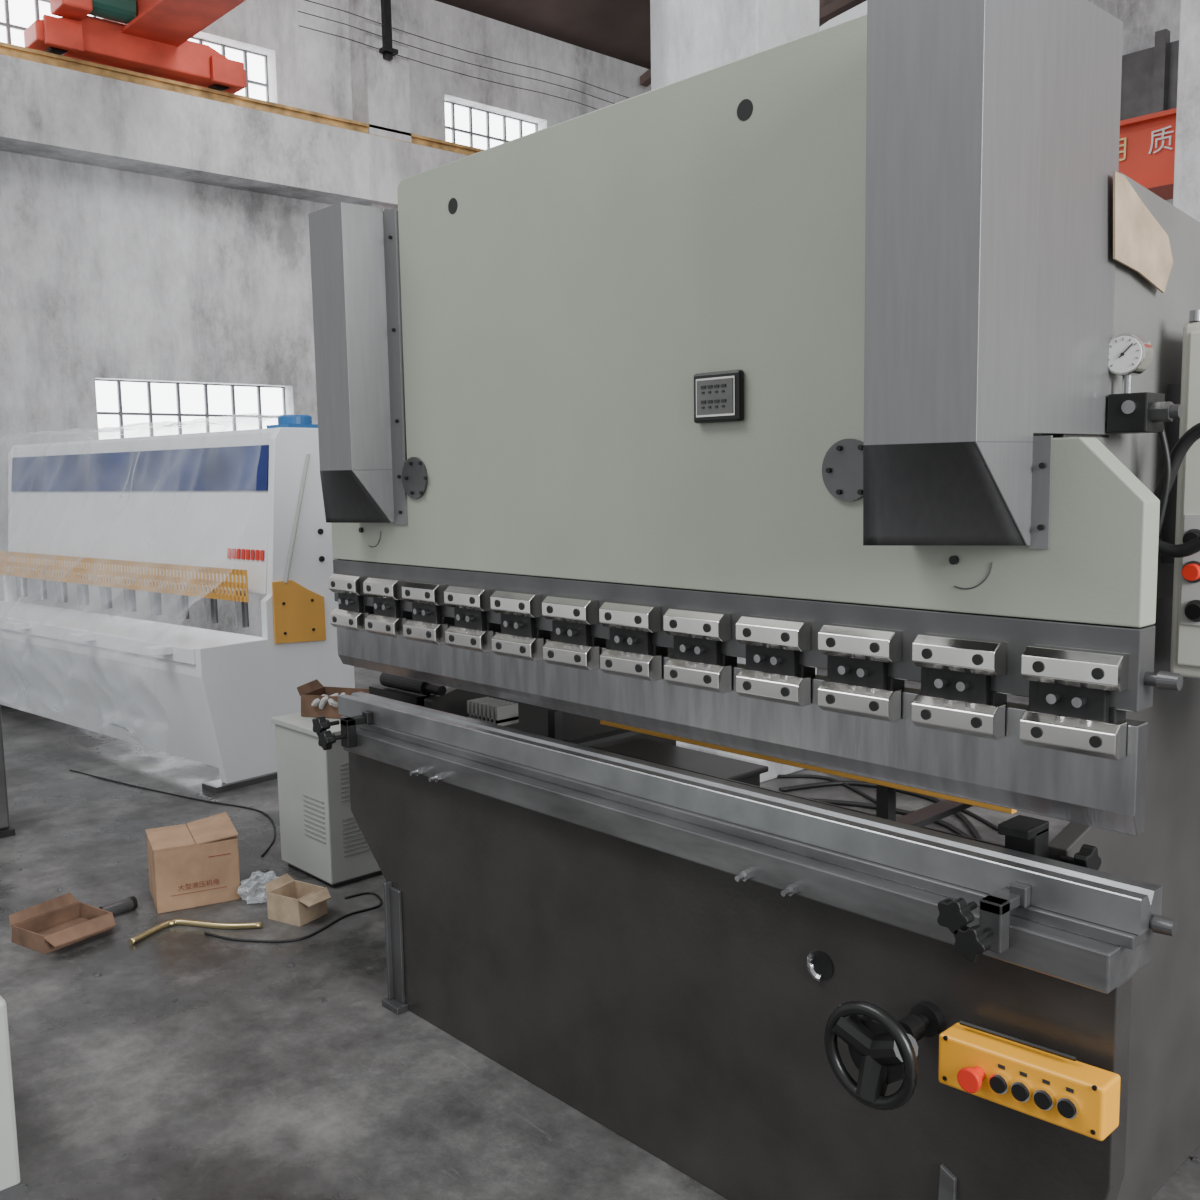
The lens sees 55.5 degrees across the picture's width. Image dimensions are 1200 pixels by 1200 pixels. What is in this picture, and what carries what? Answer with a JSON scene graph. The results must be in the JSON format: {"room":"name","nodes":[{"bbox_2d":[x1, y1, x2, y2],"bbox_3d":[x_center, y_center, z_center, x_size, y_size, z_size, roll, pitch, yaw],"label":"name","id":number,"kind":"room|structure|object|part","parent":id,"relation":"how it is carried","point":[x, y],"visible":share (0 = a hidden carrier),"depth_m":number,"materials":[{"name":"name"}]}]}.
{"room":"metal workshop","nodes":[
{"label":"metal workshop","id":0,"kind":"room"},
{"bbox_2d":[0,0,650,636],"bbox_3d":[-4.264,-2.815,10.367,16.300,6.620,0.300,-7,9,-43],"label":"wall","id":1,"kind":"structure","parent":0,"point":[106,273],"depth_m":10.68,"materials":[{"name":"paint"}]},
{"bbox_2d":[0,0,95,46],"bbox_3d":[-4.970,-4.817,9.573,1.476,0.584,0.050,-7,9,-43],"label":"window","id":2,"kind":"structure","parent":1,"relation":"in","point":[16,16],"depth_m":9.63,"materials":[{"name":"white glass"}]},
{"bbox_2d":[95,379,285,439],"bbox_3d":[-3.879,-1.465,10.919,1.936,1.224,0.050,-7,9,-43],"label":"window","id":3,"kind":"structure","parent":1,"relation":"in","point":[131,405],"depth_m":10.79,"materials":[{"name":"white glass"}]},
{"bbox_2d":[189,37,268,101],"bbox_3d":[-3.739,-4.967,10.713,1.346,0.584,0.050,-7,9,-43],"label":"window","id":4,"kind":"structure","parent":1,"relation":"in","point":[255,64],"depth_m":11.04,"materials":[{"name":"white glass"}]},
{"bbox_2d":[0,54,467,207],"bbox_3d":[-4.187,-4.089,9.821,15.900,0.630,0.420,-7,9,-43],"label":"beam","id":5,"kind":"structure","parent":1,"relation":"attached to","point":[47,111],"depth_m":10.12,"materials":[{"name":"paint"}]},
{"bbox_2d":[0,42,483,155],"bbox_3d":[-4.167,-4.468,9.749,15.900,0.137,0.140,-7,9,-43],"label":"rail","id":6,"kind":"object","parent":5,"relation":"on","point":[6,49],"visible":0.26,"depth_m":10.27,"materials":[{"name":"metal"}]},
{"bbox_2d":[24,0,246,93],"bbox_3d":[0.307,-4.517,5.281,1.800,0.797,12.900,-7,9,-43],"label":"crane","id":7,"kind":"object","parent":6,"relation":"on","point":[149,37],"visible":0.94,"depth_m":9.50,"materials":[{"name":"red paint"}]},
{"bbox_3d":[-4.054,-4.914,9.399,0.370,0.237,0.237,-7,9,-43],"label":"motor","id":8,"kind":"part","parent":7,"relation":"part of","materials":[{"name":"teal metal"}]},
{"bbox_2d":[348,0,411,210],"bbox_3d":[-2.195,-3.011,11.875,0.500,6.600,0.300,-7,9,-43],"label":"column","id":9,"kind":"structure","parent":1,"relation":"attached to","point":[380,86],"depth_m":11.49,"materials":[{"name":"paint"}]},
{"bbox_2d":[379,0,397,60],"bbox_3d":[-2.125,-5.778,11.406,0.160,0.700,0.110,-7,9,-43],"label":"pipe","id":10,"kind":"object","parent":1,"relation":"attached to","point":[387,49],"visible":1,"depth_m":11.40,"materials":[{"name":"black metal"}]},
{"bbox_2d":[299,25,597,109],"bbox_3d":[-0.654,-5.680,12.815,6.000,0.048,0.009,-7,9,-43],"label":"cable","id":11,"kind":"object","parent":1,"relation":"attached to","point":[299,25],"visible":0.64,"depth_m":11.93,"materials":[{"name":"rubber"}]},
{"bbox_2d":[298,11,614,103],"bbox_3d":[-0.656,-5.809,12.801,6.000,0.048,0.009,-7,9,-43],"label":"cable","id":12,"kind":"object","parent":1,"relation":"attached to","point":[298,11],"visible":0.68,"depth_m":11.97,"materials":[{"name":"rubber"}]},
{"bbox_2d":[305,0,628,97],"bbox_3d":[-0.658,-5.929,12.787,6.000,0.048,0.009,-7,9,-43],"label":"cable","id":13,"kind":"object","parent":1,"relation":"attached to","point":[305,0],"visible":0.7,"depth_m":12.05,"materials":[{"name":"rubber"}]},
{"bbox_2d":[445,101,537,149],"bbox_3d":[-1.279,-5.266,12.991,1.476,0.584,0.050,-7,9,-43],"label":"window","id":14,"kind":"structure","parent":1,"relation":"in","point":[464,125],"depth_m":12.92,"materials":[{"name":"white glass"}]},
{"bbox_2d":[1118,108,1176,199],"bbox_3d":[3.691,-2.968,7.704,0.450,0.471,14.390,-7,9,-43],"label":"girder","id":15,"kind":"object","parent":1,"relation":"attached to","point":[1146,142],"visible":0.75,"depth_m":7.52,"materials":[{"name":"red metal"}]},
{"bbox_2d":[0,666,1199,1199],"bbox_3d":[0.741,1.032,5.467,16.300,0.100,14.800,-7,9,-43],"label":"floor","id":16,"kind":"structure","parent":0,"point":[246,1085],"depth_m":3.22,"materials":[{"name":"concrete"}]},
{"bbox_2d":[0,707,14,837],"bbox_3d":[-2.917,0.772,5.117,0.425,0.620,0.280,-7,9,-43],"label":"pedestal","id":17,"kind":"object","parent":16,"relation":"on","point":[6,830],"visible":1,"depth_m":5.17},
{"bbox_3d":[-2.912,1.065,5.150,0.425,0.030,0.280,-7,9,-43],"label":"plate","id":18,"kind":"part","parent":17,"relation":"part of","materials":[{"name":"grey metal"}]},
{"bbox_2d":[0,996,25,1199],"bbox_3d":[-1.887,1.136,2.449,0.995,0.460,0.660,-7,9,-43],"label":"machine","id":19,"kind":"object","parent":16,"relation":"on","point":[12,1187],"visible":1,"depth_m":2.54,"materials":[{"name":"paint"}]},
{"bbox_2d":[9,892,115,953],"bbox_3d":[-1.893,1.140,4.032,0.269,0.098,0.260,3,8,33],"label":"open cardboard box","id":20,"kind":"object","parent":16,"relation":"on","point":[56,923],"visible":1,"depth_m":4.05,"materials":[{"name":"cardboard"}]},
{"bbox_2d":[99,896,137,915],"bbox_3d":[-1.786,1.140,4.228,0.050,0.050,0.128,4,8,38],"label":"grey sleeve","id":21,"kind":"object","parent":16,"relation":"on","point":[130,903],"visible":0.88,"depth_m":4.22,"materials":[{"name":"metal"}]},
{"bbox_2d":[69,769,275,856],"bbox_3d":[-2.074,1.000,5.699,2.131,0.008,0.328,5,9,45],"label":"cable","id":22,"kind":"object","parent":16,"relation":"on","point":[267,815],"visible":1,"depth_m":5.70,"materials":[{"name":"black rubber"}]},
{"bbox_2d":[0,415,354,793],"bbox_3d":[-2.988,-0.111,7.119,3.380,1.930,1.080,5,8,41],"label":"machine","id":23,"kind":"object","parent":16,"relation":"on","point":[242,512],"visible":0.98,"depth_m":6.41,"materials":[{"name":"white metal"}]},
{"bbox_3d":[-3.558,0.157,7.004,0.100,0.042,0.110,5,9,41],"label":"support arm","id":24,"kind":"part","parent":23,"relation":"part of","materials":[{"name":"white metal"}]},
{"bbox_3d":[-4.219,-0.181,8.239,0.050,1.860,0.940,5,8,41],"label":"frame","id":25,"kind":"part","parent":23,"relation":"part of","materials":[{"name":"white metal"}]},
{"bbox_3d":[-2.916,0.208,6.450,0.100,0.042,0.110,5,9,41],"label":"support arm","id":26,"kind":"part","parent":23,"relation":"part of","materials":[{"name":"white metal"}]},
{"bbox_2d":[2,415,270,727],"bbox_3d":[-3.099,-0.185,7.063,3.422,1.813,1.098,5,8,41],"label":"plastic sheet","id":27,"kind":"object","parent":23,"relation":"on","point":[230,415],"visible":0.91,"depth_m":6.92,"materials":[{"name":"white"}]},
{"bbox_3d":[-2.274,0.260,5.895,0.100,0.042,0.110,5,8,41],"label":"support arm","id":28,"kind":"part","parent":23,"relation":"part of","materials":[{"name":"white metal"}]},
{"bbox_3d":[-1.726,0.018,6.086,0.050,1.860,0.940,5,9,41],"label":"frame","id":29,"kind":"part","parent":23,"relation":"part of","materials":[{"name":"white metal"}]},
{"bbox_2d":[145,812,240,913],"bbox_3d":[-1.569,1.006,4.398,0.304,0.270,0.284,-4,7,-27],"label":"cardboard box","id":30,"kind":"object","parent":16,"relation":"on","point":[193,864],"visible":1,"depth_m":4.29,"materials":[{"name":"brown cardboard"}]},
{"bbox_2d":[129,919,262,944],"bbox_3d":[-1.438,1.165,4.076,0.446,0.022,0.155,-3,7,-17],"label":"tube","id":31,"kind":"object","parent":16,"relation":"on","point":[139,937],"visible":1,"depth_m":4.07,"materials":[{"name":"beige"}]},
{"bbox_2d":[243,872,276,903],"bbox_3d":[-1.289,1.085,4.341,0.182,0.113,0.165,-7,9,-43],"label":"plastic bag","id":32,"kind":"object","parent":16,"relation":"on","point":[254,901],"visible":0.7,"depth_m":4.32,"materials":[{"name":"white plastic"}]},
{"bbox_2d":[204,892,381,942],"bbox_3d":[-1.066,1.158,4.135,0.636,0.009,0.295,-7,9,-43],"label":"cable","id":33,"kind":"object","parent":16,"relation":"on","point":[363,893],"visible":1,"depth_m":4.01,"materials":[{"name":"black rubber"}]},
{"bbox_2d":[265,873,330,926],"bbox_3d":[-1.099,1.094,4.169,0.216,0.130,0.145,3,7,30],"label":"carton","id":34,"kind":"object","parent":16,"relation":"on","point":[291,901],"visible":1,"depth_m":4.14,"materials":[{"name":"cardboard"}]},
{"bbox_2d":[317,997,327,1001],"bbox_3d":[-0.858,1.226,3.510,0.028,0.006,0.043,-5,8,-32],"label":"chip","id":35,"kind":"object","parent":16,"relation":"on","point":[320,999],"visible":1,"depth_m":3.50,"materials":[{"name":"metal"}]},
{"bbox_2d":[271,712,381,886],"bbox_3d":[-0.947,0.774,4.774,0.680,0.625,0.430,-7,9,-43],"label":"base cabinet","id":36,"kind":"object","parent":16,"relation":"on","point":[322,839],"visible":0.44,"depth_m":4.50,"materials":[{"name":"white metal"}]},
{"bbox_3d":[-0.952,0.476,4.740,0.680,0.025,0.430,-7,9,-43],"label":"lid","id":37,"kind":"part","parent":36,"relation":"part of","materials":[{"name":"grey paint"}]},
{"bbox_2d":[297,679,368,718],"bbox_3d":[-1.061,0.407,4.686,0.324,0.125,0.205,1,7,18],"label":"carton","id":38,"kind":"object","parent":36,"relation":"on","point":[317,700],"visible":0.52,"depth_m":4.65,"materials":[{"name":"cardboard"}]},
{"bbox_2d":[650,0,818,782],"bbox_3d":[0.690,-2.890,5.893,0.580,7.600,0.800,-7,9,-43],"label":"concrete column","id":39,"kind":"structure","parent":16,"relation":"on","point":[689,38],"depth_m":5.72,"materials":[{"name":"concrete"}]},
{"bbox_2d":[309,0,1199,1199],"bbox_3d":[0.454,0.062,2.974,1.523,2.396,2.860,-7,9,-43],"label":"press brake","id":40,"kind":"object","parent":16,"relation":"on","point":[830,348],"visible":1,"depth_m":2.29,"materials":[{"name":"green paint"}]},
{"bbox_3d":[-0.814,0.372,3.413,0.075,0.058,0.056,-7,9,-43],"label":"star knob","id":41,"kind":"part","parent":40,"relation":"part of","materials":[{"name":"black plastic"}]},
{"bbox_3d":[-0.792,0.412,3.396,0.075,0.058,0.056,-7,9,-43],"label":"star knob","id":42,"kind":"part","parent":40,"relation":"part of","materials":[{"name":"black plastic"}]},
{"bbox_3d":[-0.621,0.331,3.765,0.150,0.080,0.280,-7,9,-43],"label":"motor mount","id":43,"kind":"part","parent":40,"relation":"part of","materials":[{"name":"black metal"}]},
{"bbox_3d":[-0.600,0.271,3.669,0.052,0.052,0.320,-7,9,-43],"label":"gauge motor","id":44,"kind":"part","parent":40,"relation":"part of","materials":[{"name":"black metal"}]},
{"bbox_3d":[-0.187,0.113,3.876,1.248,2.115,0.040,-7,9,-43],"label":"frame","id":45,"kind":"part","parent":40,"relation":"part of","materials":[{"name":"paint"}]},
{"bbox_3d":[0.175,0.861,3.855,0.520,0.620,0.590,-7,9,-43],"label":"pump tank","id":46,"kind":"part","parent":40,"relation":"part of","materials":[{"name":"metal"}]},
{"bbox_3d":[0.235,-0.413,2.323,0.004,0.078,0.104,-7,9,-43],"label":"plate","id":47,"kind":"part","parent":40,"relation":"part of","materials":[{"name":"metal"}]},
{"bbox_3d":[0.242,-0.414,2.331,0.018,0.102,0.126,-7,9,-43],"label":"instrument panel","id":48,"kind":"part","parent":40,"relation":"part of","materials":[{"name":"black plastic"}]},
{"bbox_3d":[0.051,0.914,2.755,0.060,0.765,2.368,-7,9,-43],"label":"table plate","id":49,"kind":"part","parent":40,"relation":"part of","materials":[{"name":"grey paint"}]},
{"bbox_3d":[0.026,0.022,2.679,0.060,0.131,2.440,-7,9,-43],"label":"clamp rail","id":50,"kind":"part","parent":40,"relation":"part of","materials":[{"name":"metal"}]},
{"bbox_3d":[0.016,-0.567,2.612,0.060,1.051,2.440,-7,9,-43],"label":"ram plate","id":51,"kind":"part","parent":40,"relation":"part of","materials":[{"name":"green paint"}]},
{"bbox_3d":[0.606,0.518,1.900,0.075,0.058,0.056,-7,9,-43],"label":"star knob","id":52,"kind":"part","parent":40,"relation":"part of","materials":[{"name":"black plastic"}]},
{"bbox_3d":[0.627,0.558,1.882,0.075,0.058,0.056,-7,9,-43],"label":"star knob","id":53,"kind":"part","parent":40,"relation":"part of","materials":[{"name":"black plastic"}]},
{"bbox_3d":[0.856,0.469,2.045,0.064,0.067,0.059,-7,9,-43],"label":"star knob","id":54,"kind":"part","parent":40,"relation":"part of","materials":[{"name":"black plastic"}]},
{"bbox_3d":[1.191,0.254,2.406,1.248,2.115,0.040,-7,9,-43],"label":"frame","id":55,"kind":"part","parent":40,"relation":"part of","materials":[{"name":"paint"}]},
{"bbox_3d":[0.941,-0.384,2.037,0.016,0.035,0.015,-7,9,-43],"label":"gauge stem","id":56,"kind":"part","parent":40,"relation":"part of","materials":[{"name":"metal"}]},
{"bbox_2d":[1113,172,1172,292],"bbox_3d":[0.988,-0.661,2.072,0.268,0.183,0.004,-7,9,-43],"label":"kraft paper","id":57,"kind":"object","parent":40,"relation":"attached to","point":[1140,243],"visible":1,"depth_m":2.05,"materials":[{"name":"beige paper"}]},
{"bbox_3d":[1.225,-0.406,2.344,1.155,0.780,0.004,-7,9,-43],"label":"plate","id":58,"kind":"part","parent":40,"relation":"part of","materials":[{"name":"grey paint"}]},
{"bbox_3d":[1.166,-0.251,2.269,0.100,0.350,0.046,-7,9,-43],"label":"hanger plate","id":59,"kind":"part","parent":40,"relation":"part of","materials":[{"name":"metal"}]},
{"bbox_3d":[1.244,-0.174,2.026,0.012,0.630,0.395,-7,9,-43],"label":"cabinet door","id":60,"kind":"part","parent":40,"relation":"part of","materials":[{"name":"beige paint"}]},
{"bbox_3d":[1.185,-0.050,2.095,0.005,0.210,0.220,-7,9,-43],"label":"control plate","id":61,"kind":"part","parent":40,"relation":"part of","materials":[{"name":"grey metal"}]},
{"bbox_2d":[1182,532,1199,542],"bbox_3d":[1.116,-0.113,2.145,0.025,0.032,0.032,-7,9,-43],"label":"button","id":62,"kind":"object","parent":40,"relation":"attached to","point":[1186,536],"depth_m":2.14,"materials":[{"name":"black plastic"}]},
{"bbox_2d":[779,781,981,839],"bbox_3d":[1.395,0.969,5.370,0.508,0.024,1.143,-7,9,-43],"label":"hose","id":63,"kind":"object","parent":16,"relation":"on","point":[960,815],"visible":0.66,"depth_m":5.43,"materials":[{"name":"black rubber"}]},
{"bbox_2d":[777,774,997,830],"bbox_3d":[1.189,0.941,5.677,0.264,0.018,1.776,-7,9,-43],"label":"hose","id":64,"kind":"object","parent":16,"relation":"on","point":[863,794],"visible":0.45,"depth_m":5.67,"materials":[{"name":"black rubber"}]},
{"bbox_2d":[1173,0,1199,221],"bbox_3d":[3.704,-2.999,6.393,0.680,7.600,0.750,-7,9,-43],"label":"concrete column","id":65,"kind":"structure","parent":16,"relation":"on","point":[1186,193],"depth_m":6.41,"materials":[{"name":"paint"}]},
{"bbox_2d":[1190,1156,1199,1162],"bbox_3d":[1.371,1.287,2.628,0.017,0.006,0.025,-7,9,-43],"label":"chip","id":66,"kind":"object","parent":16,"relation":"on","point":[1193,1158],"visible":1,"depth_m":2.62,"materials":[{"name":"metal"}]},
{"bbox_2d":[435,0,834,68],"bbox_3d":[-2.627,-6.746,8.156,16.400,1.630,5.400,-7,9,-43],"label":"ceiling","id":67,"kind":"structure","parent":0,"point":[618,29],"depth_m":13.23,"materials":[{"name":"brown metal"}]},
{"bbox_2d":[640,0,866,86],"bbox_3d":[2.167,-6.742,12.377,0.120,1.750,4.800,-7,9,-43],"label":"roof truss","id":68,"kind":"object","parent":67,"relation":"attached to","point":[826,13],"visible":0.08,"depth_m":12.10,"materials":[{"name":"brown metal"}]},
{"bbox_2d":[1087,0,1180,204],"bbox_3d":[6.632,-3.008,10.396,0.300,6.620,14.500,-7,9,-43],"label":"wall","id":69,"kind":"structure","parent":0,"point":[1141,19],"depth_m":11.22,"materials":[{"name":"paint"}]},
{"bbox_2d":[1120,29,1178,120],"bbox_3d":[5.252,-4.810,11.058,0.500,1.100,2.800,-7,9,-43],"label":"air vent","id":70,"kind":"object","parent":69,"relation":"in","point":[1149,78],"visible":0.18,"depth_m":10.83,"materials":[{"name":"metal"}]}
]}

